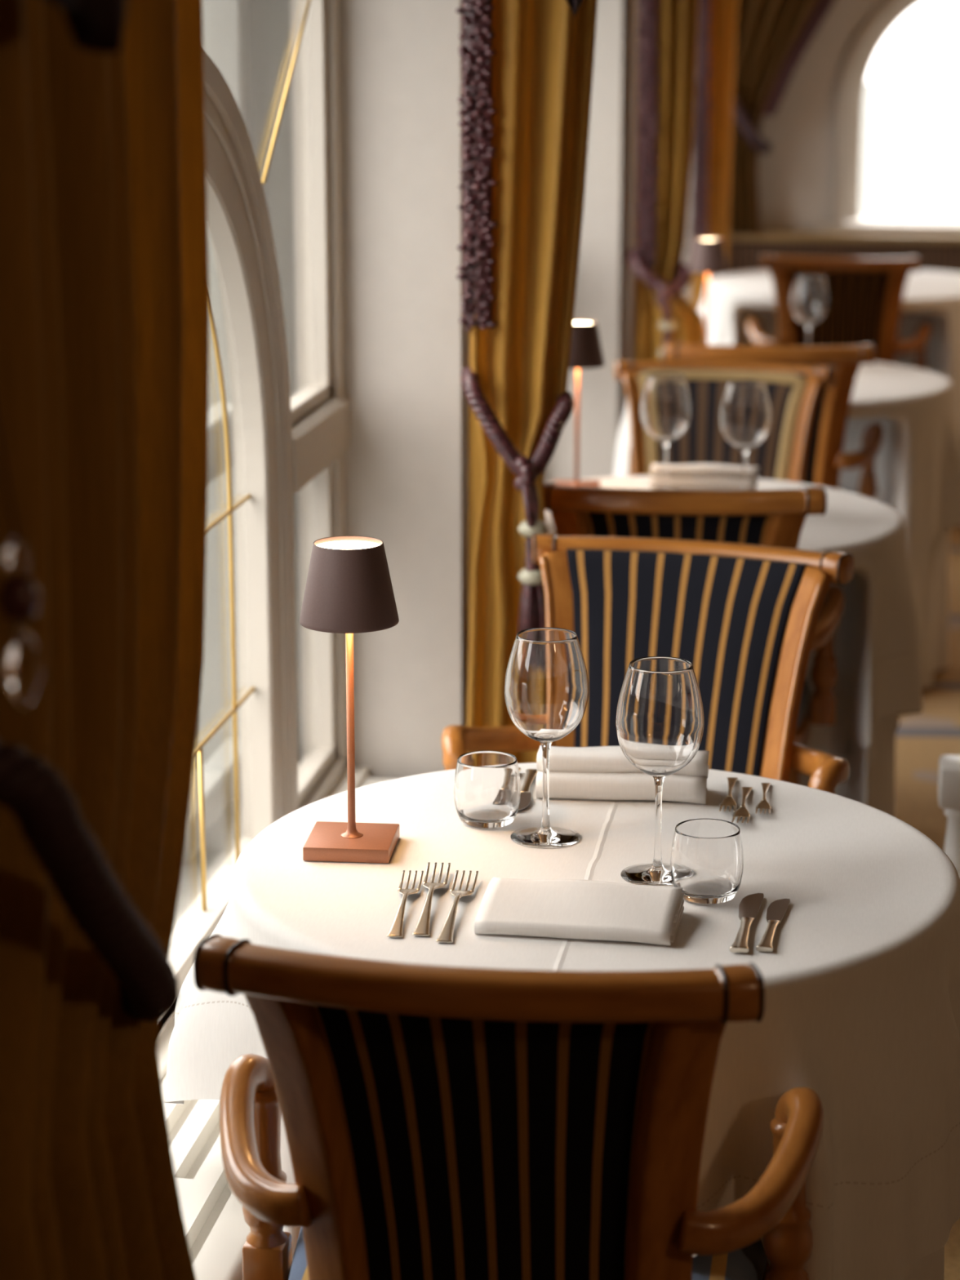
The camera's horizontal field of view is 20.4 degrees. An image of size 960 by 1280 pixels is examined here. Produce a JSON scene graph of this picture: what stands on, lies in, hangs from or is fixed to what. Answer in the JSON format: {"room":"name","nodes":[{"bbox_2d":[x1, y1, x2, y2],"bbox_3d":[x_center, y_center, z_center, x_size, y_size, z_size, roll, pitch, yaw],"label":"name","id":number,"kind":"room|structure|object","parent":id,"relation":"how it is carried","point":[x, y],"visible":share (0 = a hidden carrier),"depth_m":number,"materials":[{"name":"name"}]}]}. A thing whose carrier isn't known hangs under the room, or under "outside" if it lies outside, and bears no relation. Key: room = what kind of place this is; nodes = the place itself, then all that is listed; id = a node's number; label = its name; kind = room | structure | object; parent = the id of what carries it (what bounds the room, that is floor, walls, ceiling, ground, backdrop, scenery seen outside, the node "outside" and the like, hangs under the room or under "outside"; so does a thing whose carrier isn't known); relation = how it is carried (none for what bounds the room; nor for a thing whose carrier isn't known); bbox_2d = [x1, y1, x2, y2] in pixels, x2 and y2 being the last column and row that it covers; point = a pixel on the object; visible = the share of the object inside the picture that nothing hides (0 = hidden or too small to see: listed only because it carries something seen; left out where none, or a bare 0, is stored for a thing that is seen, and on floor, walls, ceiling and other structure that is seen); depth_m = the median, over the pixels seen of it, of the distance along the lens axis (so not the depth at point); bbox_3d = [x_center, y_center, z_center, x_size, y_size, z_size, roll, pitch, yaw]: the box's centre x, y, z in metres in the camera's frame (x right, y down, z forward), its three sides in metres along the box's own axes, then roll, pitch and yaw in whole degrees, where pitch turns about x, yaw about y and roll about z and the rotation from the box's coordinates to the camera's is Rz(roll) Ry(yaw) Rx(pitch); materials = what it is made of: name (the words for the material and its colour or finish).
{"room":"restaurant dining room","nodes":[
{"label":"restaurant dining room","id":0,"kind":"room"},
{"bbox_2d":[173,0,302,926],"bbox_3d":[-0.574,-0.499,3.300,0.185,3.000,14.400,2,14,8],"label":"window glass","id":1,"kind":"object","parent":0,"point":[269,19],"depth_m":4.41,"materials":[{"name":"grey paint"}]},
{"bbox_2d":[289,0,692,778],"bbox_3d":[-0.344,-0.491,3.266,0.281,3.000,14.400,2,14,8],"label":"wall","id":2,"kind":"structure","parent":0,"point":[406,344],"depth_m":4.48,"materials":[{"name":"paint"}]},
{"bbox_2d":[0,0,208,1279],"bbox_3d":[-0.328,-0.038,1.817,0.096,2.590,1.011,2,14,9],"label":"curtain","id":3,"kind":"object","parent":2,"relation":"hanging from","point":[104,273],"visible":0.96,"depth_m":1.99,"materials":[{"name":"brown fabric"}]},
{"bbox_2d":[0,438,42,709],"bbox_3d":[-0.291,-0.248,1.509,0.066,0.600,0.026,-6,15,-24],"label":"crystal pendant","id":4,"kind":"object","parent":3,"relation":"hanging from","point":[20,597],"visible":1,"depth_m":1.57,"materials":[{"name":"clear glass"}]},
{"bbox_2d":[47,0,126,53],"bbox_3d":[-0.231,-0.761,1.506,0.027,0.838,0.250,2,14,8],"label":"curtain tail","id":5,"kind":"object","parent":3,"relation":"hanging from","point":[94,25],"visible":1,"depth_m":1.60,"materials":[{"name":"fabric"}]},
{"bbox_2d":[0,741,178,1022],"bbox_3d":[-0.318,0.168,1.879,0.165,0.371,0.466,2,14,8],"label":"tieback","id":6,"kind":"object","parent":3,"relation":"attached to","point":[50,819],"visible":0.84,"depth_m":1.77,"materials":[{"name":"fabric"}]},
{"bbox_2d":[158,0,350,1036],"bbox_3d":[-0.481,-0.321,3.402,0.202,1.635,2.160,2,14,8],"label":"window","id":7,"kind":"structure","parent":2,"relation":"in","point":[266,446],"depth_m":4.11,"materials":[{"name":"white paint"}]},
{"bbox_2d":[156,765,368,1079],"bbox_3d":[0.018,-0.127,6.131,0.054,0.051,7.460,2,14,8],"label":"trim","id":8,"kind":"structure","parent":2,"relation":"attached to","point":[361,772],"depth_m":3.46,"materials":[{"name":"beige wood"}]},
{"bbox_2d":[455,0,597,763],"bbox_3d":[0.077,-0.632,4.245,0.227,2.590,0.249,2,14,8],"label":"curtain","id":9,"kind":"object","parent":2,"relation":"hanging from","point":[527,67],"visible":0.7,"depth_m":4.20,"materials":[{"name":"gold fabric"}]},
{"bbox_2d":[460,366,573,632],"bbox_3d":[0.057,-0.202,4.277,0.183,0.468,0.251,2,14,8],"label":"tieback","id":10,"kind":"object","parent":9,"relation":"attached to","point":[532,606],"visible":0.94,"depth_m":4.18,"materials":[{"name":"fabric"}]},
{"bbox_2d":[566,0,582,17],"bbox_3d":[0.145,-1.361,3.972,0.052,0.845,0.027,2,14,8],"label":"curtain tail","id":11,"kind":"object","parent":9,"relation":"hanging from","point":[574,5],"visible":1,"depth_m":4.06,"materials":[{"name":"purple fabric"}]},
{"bbox_2d":[631,0,705,361],"bbox_3d":[0.512,-1.309,7.011,0.235,2.590,0.343,2,14,8],"label":"curtain","id":12,"kind":"object","parent":2,"relation":"hanging from","point":[667,32],"visible":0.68,"depth_m":6.96,"materials":[{"name":"gold fabric"}]},
{"bbox_2d":[627,248,693,361],"bbox_3d":[0.493,-0.827,7.025,0.220,0.403,0.189,-10,17,-35],"label":"tieback","id":13,"kind":"object","parent":12,"relation":"attached to","point":[664,292],"visible":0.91,"depth_m":6.93,"materials":[{"name":"purple fabric"}]},
{"bbox_2d":[687,0,737,311],"bbox_3d":[0.803,-1.816,9.079,0.165,2.590,0.370,2,14,8],"label":"curtain","id":14,"kind":"object","parent":2,"relation":"hanging from","point":[712,147],"visible":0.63,"depth_m":8.98,"materials":[{"name":"orange fabric"}]},
{"bbox_2d":[728,0,835,234],"bbox_3d":[1.203,-2.338,9.488,0.760,1.770,0.101,3,14,12],"label":"curtain","id":15,"kind":"object","parent":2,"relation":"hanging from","point":[773,37],"visible":0.76,"depth_m":9.58,"materials":[{"name":"brown fabric"}]},
{"bbox_2d":[733,92,772,154],"bbox_3d":[0.922,-1.913,9.590,0.261,0.321,0.124,2,14,8],"label":"tieback","id":16,"kind":"object","parent":15,"relation":"attached to","point":[753,136],"visible":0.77,"depth_m":9.55,"materials":[{"name":"purple fabric"}]},
{"bbox_2d":[758,0,959,231],"bbox_3d":[3.942,-2.056,9.449,6.314,2.900,0.300,2,14,8],"label":"wall","id":17,"kind":"structure","parent":0,"point":[796,179],"depth_m":9.78,"materials":[{"name":"paint"}]},
{"bbox_2d":[727,241,959,273],"bbox_3d":[2.732,-1.027,9.662,3.894,0.800,0.140,2,14,8],"label":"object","id":18,"kind":"structure","parent":17,"relation":"attached to","point":[742,255],"depth_m":9.71,"materials":[{"name":"dark wood"}]},
{"bbox_2d":[728,230,959,244],"bbox_3d":[2.731,-1.427,9.553,3.894,0.030,0.160,2,14,8],"label":"trim","id":19,"kind":"structure","parent":17,"relation":"attached to","point":[783,236],"depth_m":9.69,"materials":[{"name":"brown wood"}]},
{"bbox_2d":[832,0,925,223],"bbox_3d":[1.845,-2.008,9.735,1.065,0.952,0.265,2,14,8],"label":"window","id":20,"kind":"structure","parent":17,"relation":"in","point":[849,113],"depth_m":9.78,"materials":[{"name":"white paint"}]},
{"bbox_2d":[816,222,959,234],"bbox_3d":[1.825,-1.493,9.726,1.180,0.045,0.070,2,14,8],"label":"trim","id":21,"kind":"structure","parent":17,"relation":"attached to","point":[821,227],"depth_m":9.74,"materials":[{"name":"white paint"}]},
{"bbox_2d":[894,525,959,1279],"bbox_3d":[2.775,1.088,2.956,6.500,0.120,14.000,2,14,8],"label":"floor","id":22,"kind":"structure","parent":0,"point":[922,739],"depth_m":6.16,"materials":[{"name":"beige"}]},
{"bbox_2d":[160,777,394,1279],"bbox_3d":[-0.254,0.671,3.604,0.227,0.382,2.110,2,14,8],"label":"window sill","id":23,"kind":"structure","parent":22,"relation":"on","point":[217,1230],"depth_m":3.02,"materials":[{"name":"paint"}]},
{"bbox_2d":[193,933,823,1279],"bbox_3d":[0.029,0.658,2.586,0.592,0.906,0.539,2,14,8],"label":"armchair","id":24,"kind":"object","parent":22,"relation":"on","point":[441,1122],"visible":1,"depth_m":2.37,"materials":[{"name":"brown wood"}]},
{"bbox_2d":[311,1004,654,1279],"bbox_3d":[0.008,0.498,2.399,0.364,0.472,0.170,2,14,8],"label":"cushion","id":25,"kind":"object","parent":24,"relation":"on","point":[442,1148],"depth_m":2.38,"materials":[{"name":"black fabric"}]},
{"bbox_2d":[441,533,853,794],"bbox_3d":[0.245,0.345,3.866,0.592,0.906,0.539,4,14,17],"label":"armchair","id":26,"kind":"object","parent":22,"relation":"on","point":[744,616],"visible":0.44,"depth_m":3.92,"materials":[{"name":"brown wood"}]},
{"bbox_2d":[566,548,807,776],"bbox_3d":[0.289,0.118,3.953,0.364,0.472,0.170,4,14,17],"label":"cushion","id":27,"kind":"object","parent":26,"relation":"on","point":[739,616],"depth_m":3.92,"materials":[{"name":"blue fabric"}]},
{"bbox_2d":[543,482,844,784],"bbox_3d":[0.348,0.133,4.733,0.592,0.906,0.539,1,14,5],"label":"armchair","id":28,"kind":"object","parent":22,"relation":"on","point":[766,517],"visible":0.29,"depth_m":4.44,"materials":[{"name":"brown wood"}]},
{"bbox_2d":[585,511,769,545],"bbox_3d":[0.335,-0.028,4.545,0.364,0.472,0.170,1,14,5],"label":"cushion","id":29,"kind":"object","parent":28,"relation":"on","point":[754,529],"depth_m":4.45,"materials":[{"name":"black fabric"}]},
{"bbox_2d":[613,360,836,483],"bbox_3d":[0.496,-0.120,5.765,0.592,0.906,0.539,3,14,11],"label":"armchair","id":30,"kind":"object","parent":22,"relation":"on","point":[793,391],"visible":0.24,"depth_m":5.83,"materials":[{"name":"brown wood"}]},
{"bbox_2d":[640,368,806,479],"bbox_3d":[0.524,-0.348,5.856,0.364,0.472,0.170,3,14,11],"label":"cushion","id":31,"kind":"object","parent":30,"relation":"on","point":[782,455],"depth_m":5.83,"materials":[{"name":"black fabric"}]},
{"bbox_2d":[662,342,884,499],"bbox_3d":[0.686,-0.300,6.501,0.592,0.906,0.539,1,14,4],"label":"armchair","id":32,"kind":"object","parent":22,"relation":"on","point":[825,457],"visible":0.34,"depth_m":6.25,"materials":[{"name":"brown wood"}]},
{"bbox_2d":[788,363,835,484],"bbox_3d":[0.676,-0.460,6.313,0.364,0.472,0.170,1,14,4],"label":"cushion","id":33,"kind":"object","parent":32,"relation":"on","point":[820,468],"depth_m":6.30,"materials":[{"name":"brown wood"}]},
{"bbox_2d":[746,254,932,370],"bbox_3d":[1.141,-0.795,8.521,0.592,0.906,0.539,2,14,8],"label":"armchair","id":34,"kind":"object","parent":22,"relation":"on","point":[865,295],"visible":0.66,"depth_m":8.29,"materials":[{"name":"brown wood"}]},
{"bbox_2d":[788,269,889,361],"bbox_3d":[1.119,-0.955,8.335,0.364,0.472,0.170,2,14,8],"label":"cushion","id":35,"kind":"object","parent":34,"relation":"on","point":[858,311],"depth_m":8.30,"materials":[{"name":"brown fabric"}]},
{"bbox_2d":[937,754,959,879],"bbox_3d":[0.750,0.452,4.159,0.104,0.545,0.104,2,14,8],"label":"newel post","id":36,"kind":"object","parent":22,"relation":"on","point":[948,784],"visible":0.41,"depth_m":4.09,"materials":[{"name":"white paint"}]},
{"bbox_3d":[12.142,-0.813,13.520,100.000,0.050,90.000,2,14,8],"label":"ground","id":37,"kind":"structure","parent":0,"visible":0},
{"bbox_2d":[859,81,959,217],"bbox_3d":[6.553,-2.664,17.170,10.250,1.790,0.200,2,14,8],"label":"wall","id":38,"kind":"structure","parent":37,"relation":"on","point":[910,167],"depth_m":17.51,"materials":[{"name":"white paint"}]},
{"bbox_3d":[0.129,0.614,3.075,0.784,0.744,0.784,2,14,8],"label":"round table","id":39,"kind":"object","parent":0,"visible":0},
{"bbox_2d":[283,1137,944,1279],"bbox_3d":[0.133,0.605,3.080,0.814,0.732,0.800,2,14,8],"label":"undercloth","id":40,"kind":"object","parent":39,"relation":"on","point":[931,1266],"visible":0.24,"depth_m":2.89,"materials":[{"name":"beige fabric"}]},
{"bbox_2d":[164,762,959,1279],"bbox_3d":[0.106,0.408,3.017,0.914,0.327,0.891,2,14,8],"label":"tablecloth","id":41,"kind":"object","parent":40,"relation":"on","point":[861,973],"visible":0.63,"depth_m":2.78,"materials":[{"name":"white fabric"}]},
{"bbox_2d":[299,535,399,863],"bbox_3d":[-0.145,0.065,2.982,0.111,0.355,0.111,1,14,5],"label":"table lamp","id":42,"kind":"object","parent":41,"relation":"on","point":[348,590],"visible":1,"depth_m":2.93,"materials":[{"name":"orange metal"}]},
{"bbox_2d":[316,540,380,549],"bbox_3d":[-0.145,-0.102,2.941,0.074,0.001,0.074,1,14,5],"label":"diffuser","id":43,"kind":"object","parent":42,"relation":"attached to","point":[321,544],"depth_m":2.95,"materials":[{"name":"white plastic"}]},
{"bbox_2d":[386,870,423,937],"bbox_3d":[-0.080,0.279,2.829,0.024,0.010,0.189,1,14,4],"label":"fork","id":44,"kind":"object","parent":41,"relation":"on","point":[396,930],"visible":1,"depth_m":2.82,"materials":[{"name":"silver metal"}]},
{"bbox_2d":[412,862,450,935],"bbox_3d":[-0.053,0.275,2.843,0.026,0.011,0.209,1,14,4],"label":"fork","id":45,"kind":"object","parent":41,"relation":"on","point":[422,928],"visible":1,"depth_m":2.83,"materials":[{"name":"silver metal"}]},
{"bbox_2d":[435,870,478,942],"bbox_3d":[-0.025,0.281,2.820,0.026,0.011,0.203,2,14,6],"label":"fork","id":46,"kind":"object","parent":41,"relation":"on","point":[446,935],"visible":1,"depth_m":2.81,"materials":[{"name":"silver metal"}]},
{"bbox_2d":[453,750,520,828],"bbox_3d":[0.008,0.175,3.112,0.078,0.077,0.078,2,14,8],"label":"water tumbler","id":47,"kind":"object","parent":41,"relation":"on","point":[487,786],"visible":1,"depth_m":3.08,"materials":[{"name":"clear glass"}]},
{"bbox_2d":[518,768,537,810],"bbox_3d":[0.056,0.182,3.232,0.021,0.007,0.162,2,14,8],"label":"butter knife","id":48,"kind":"object","parent":41,"relation":"on","point":[531,774],"visible":0.77,"depth_m":3.23,"materials":[{"name":"metal"}]},
{"bbox_2d":[504,626,588,848],"bbox_3d":[0.075,0.110,3.036,0.096,0.241,0.096,2,14,8],"label":"wine glass","id":49,"kind":"object","parent":41,"relation":"on","point":[546,683],"visible":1,"depth_m":2.99,"materials":[{"name":"clear glass"}]},
{"bbox_2d":[504,626,588,742],"bbox_3d":[0.075,0.054,3.022,0.096,0.125,0.096,2,14,8],"label":"bowl","id":50,"kind":"object","parent":49,"relation":"on","point":[546,683],"depth_m":2.99,"materials":[{"name":"clear glass"}]},
{"bbox_2d":[474,877,684,946],"bbox_3d":[0.105,0.282,2.780,0.205,0.032,0.113,3,14,10],"label":"napkin","id":51,"kind":"object","parent":41,"relation":"on","point":[565,908],"visible":1,"depth_m":2.76,"materials":[{"name":"fabric"}]},
{"bbox_2d":[535,745,709,804],"bbox_3d":[0.172,0.163,3.222,0.206,0.052,0.076,2,14,6],"label":"napkin","id":52,"kind":"object","parent":41,"relation":"on","point":[602,772],"visible":0.83,"depth_m":3.20,"materials":[{"name":"fabric"}]},
{"bbox_2d":[615,656,704,886],"bbox_3d":[0.196,0.143,2.905,0.096,0.241,0.096,2,14,8],"label":"wine glass","id":53,"kind":"object","parent":41,"relation":"on","point":[660,721],"visible":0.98,"depth_m":2.86,"materials":[{"name":"clear glass"}]},
{"bbox_2d":[615,656,704,777],"bbox_3d":[0.196,0.086,2.891,0.096,0.125,0.096,2,14,8],"label":"bowl","id":54,"kind":"object","parent":53,"relation":"on","point":[660,721],"depth_m":2.85,"materials":[{"name":"clear glass"}]},
{"bbox_2d":[670,818,743,904],"bbox_3d":[0.243,0.238,2.855,0.078,0.077,0.078,2,14,8],"label":"water tumbler","id":55,"kind":"object","parent":41,"relation":"on","point":[707,856],"visible":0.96,"depth_m":2.83,"materials":[{"name":"clear glass"}]},
{"bbox_2d":[719,777,737,812],"bbox_3d":[0.301,0.186,3.213,0.020,0.008,0.158,2,14,7],"label":"fork","id":56,"kind":"object","parent":41,"relation":"on","point":[729,802],"visible":1,"depth_m":3.19,"materials":[{"name":"silver metal"}]},
{"bbox_2d":[731,786,752,823],"bbox_3d":[0.314,0.196,3.172,0.020,0.009,0.162,2,14,8],"label":"fork","id":57,"kind":"object","parent":41,"relation":"on","point":[742,811],"visible":1,"depth_m":3.15,"materials":[{"name":"silver metal"}]},
{"bbox_2d":[729,893,764,953],"bbox_3d":[0.278,0.293,2.779,0.024,0.008,0.180,3,14,10],"label":"butter knife","id":58,"kind":"object","parent":41,"relation":"on","point":[749,906],"visible":1,"depth_m":2.78,"materials":[{"name":"silver metal"}]},
{"bbox_2d":[755,782,770,813],"bbox_3d":[0.342,0.190,3.199,0.018,0.008,0.142,2,14,7],"label":"fork","id":59,"kind":"object","parent":41,"relation":"on","point":[763,804],"visible":1,"depth_m":3.18,"materials":[{"name":"silver metal"}]},
{"bbox_2d":[755,898,790,951],"bbox_3d":[0.305,0.295,2.773,0.021,0.007,0.160,3,14,12],"label":"butter knife","id":60,"kind":"object","parent":41,"relation":"on","point":[776,910],"visible":1,"depth_m":2.78,"materials":[{"name":"metal"}]},
{"bbox_3d":[0.384,0.129,5.059,0.784,0.744,0.784,2,14,8],"label":"round table","id":61,"kind":"object","parent":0,"visible":0},
{"bbox_2d":[799,714,895,816],"bbox_3d":[0.395,0.120,5.066,0.803,0.734,0.806,2,14,8],"label":"undercloth","id":62,"kind":"object","parent":61,"relation":"on","point":[870,781],"visible":0.11,"depth_m":4.92,"materials":[{"name":"fabric"}]},
{"bbox_2d":[544,475,923,756],"bbox_3d":[0.388,-0.020,5.045,0.857,0.460,0.855,11,17,37],"label":"tablecloth","id":63,"kind":"object","parent":62,"relation":"on","point":[876,642],"visible":0.23,"depth_m":4.86,"materials":[{"name":"white fabric"}]},
{"bbox_2d":[553,319,604,487],"bbox_3d":[0.188,-0.448,5.130,0.103,0.330,0.103,1,14,3],"label":"table lamp","id":64,"kind":"object","parent":63,"relation":"on","point":[586,352],"visible":0.64,"depth_m":5.07,"materials":[{"name":"orange metal"}]},
{"bbox_2d":[573,322,591,324],"bbox_3d":[0.188,-0.604,5.092,0.069,0.001,0.069,1,14,3],"label":"diffuser","id":65,"kind":"object","parent":64,"relation":"attached to","point":[573,322],"depth_m":5.11,"materials":[{"name":"white plastic"}]},
{"bbox_2d":[640,373,691,489],"bbox_3d":[0.351,-0.381,5.043,0.096,0.241,0.096,2,14,8],"label":"wine glass","id":66,"kind":"object","parent":63,"relation":"on","point":[665,404],"visible":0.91,"depth_m":5.00,"materials":[{"name":"clear glass"}]},
{"bbox_2d":[640,373,691,441],"bbox_3d":[0.351,-0.437,5.029,0.096,0.125,0.096,2,14,8],"label":"bowl","id":67,"kind":"object","parent":66,"relation":"on","point":[665,404],"depth_m":4.99,"materials":[{"name":"clear glass"}]},
{"bbox_2d":[649,463,759,490],"bbox_3d":[0.434,-0.310,5.154,0.206,0.052,0.076,2,14,8],"label":"napkin","id":68,"kind":"object","parent":63,"relation":"on","point":[694,477],"visible":0.74,"depth_m":5.13,"materials":[{"name":"fabric"}]},
{"bbox_2d":[720,379,771,490],"bbox_3d":[0.494,-0.360,4.958,0.096,0.241,0.096,2,14,8],"label":"wine glass","id":69,"kind":"object","parent":63,"relation":"on","point":[745,413],"visible":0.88,"depth_m":4.91,"materials":[{"name":"clear glass"}]},
{"bbox_2d":[720,379,771,449],"bbox_3d":[0.494,-0.416,4.944,0.096,0.125,0.096,2,14,8],"label":"bowl","id":70,"kind":"object","parent":69,"relation":"on","point":[745,413],"depth_m":4.91,"materials":[{"name":"clear glass"}]},
{"bbox_3d":[0.779,-0.291,6.774,0.784,0.744,0.784,2,14,8],"label":"round table","id":71,"kind":"object","parent":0,"visible":0},
{"bbox_2d":[908,526,948,688],"bbox_3d":[0.791,-0.301,6.784,0.820,0.734,0.813,2,14,8],"label":"undercloth","id":72,"kind":"object","parent":71,"relation":"on","point":[929,575],"visible":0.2,"depth_m":6.62,"materials":[{"name":"brown fabric"}]},
{"bbox_2d":[613,361,959,568],"bbox_3d":[0.785,-0.439,6.758,0.906,0.460,0.855,2,14,8],"label":"tablecloth","id":73,"kind":"object","parent":72,"relation":"on","point":[917,460],"visible":0.26,"depth_m":6.50,"materials":[{"name":"white fabric"}]},
{"bbox_2d":[687,237,728,344],"bbox_3d":[0.582,-0.862,6.821,0.103,0.330,0.103,-1,14,-3],"label":"table lamp","id":74,"kind":"object","parent":73,"relation":"on","point":[708,256],"visible":0.86,"depth_m":6.76,"materials":[{"name":"orange metal"}]},
{"bbox_2d":[790,274,828,346],"bbox_3d":[0.839,-0.809,6.793,0.096,0.241,0.096,2,14,8],"label":"wine glass","id":75,"kind":"object","parent":73,"relation":"on","point":[809,300],"visible":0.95,"depth_m":6.74,"materials":[{"name":"clear glass"}]},
{"bbox_3d":[1.262,-0.824,8.952,0.784,0.744,0.784,2,14,8],"label":"round table","id":76,"kind":"object","parent":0,"visible":0},
{"bbox_2d":[709,314,917,345],"bbox_3d":[1.267,-0.835,8.964,1.028,0.734,1.019,2,14,8],"label":"undercloth","id":77,"kind":"object","parent":76,"relation":"on","point":[712,330],"visible":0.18,"depth_m":8.81,"materials":[{"name":"white fabric"}]},
{"bbox_2d":[698,269,959,434],"bbox_3d":[1.250,-0.974,8.943,1.122,0.460,1.069,2,14,8],"label":"tablecloth","id":78,"kind":"object","parent":77,"relation":"on","point":[934,295],"visible":0.39,"depth_m":8.67,"materials":[{"name":"white fabric"}]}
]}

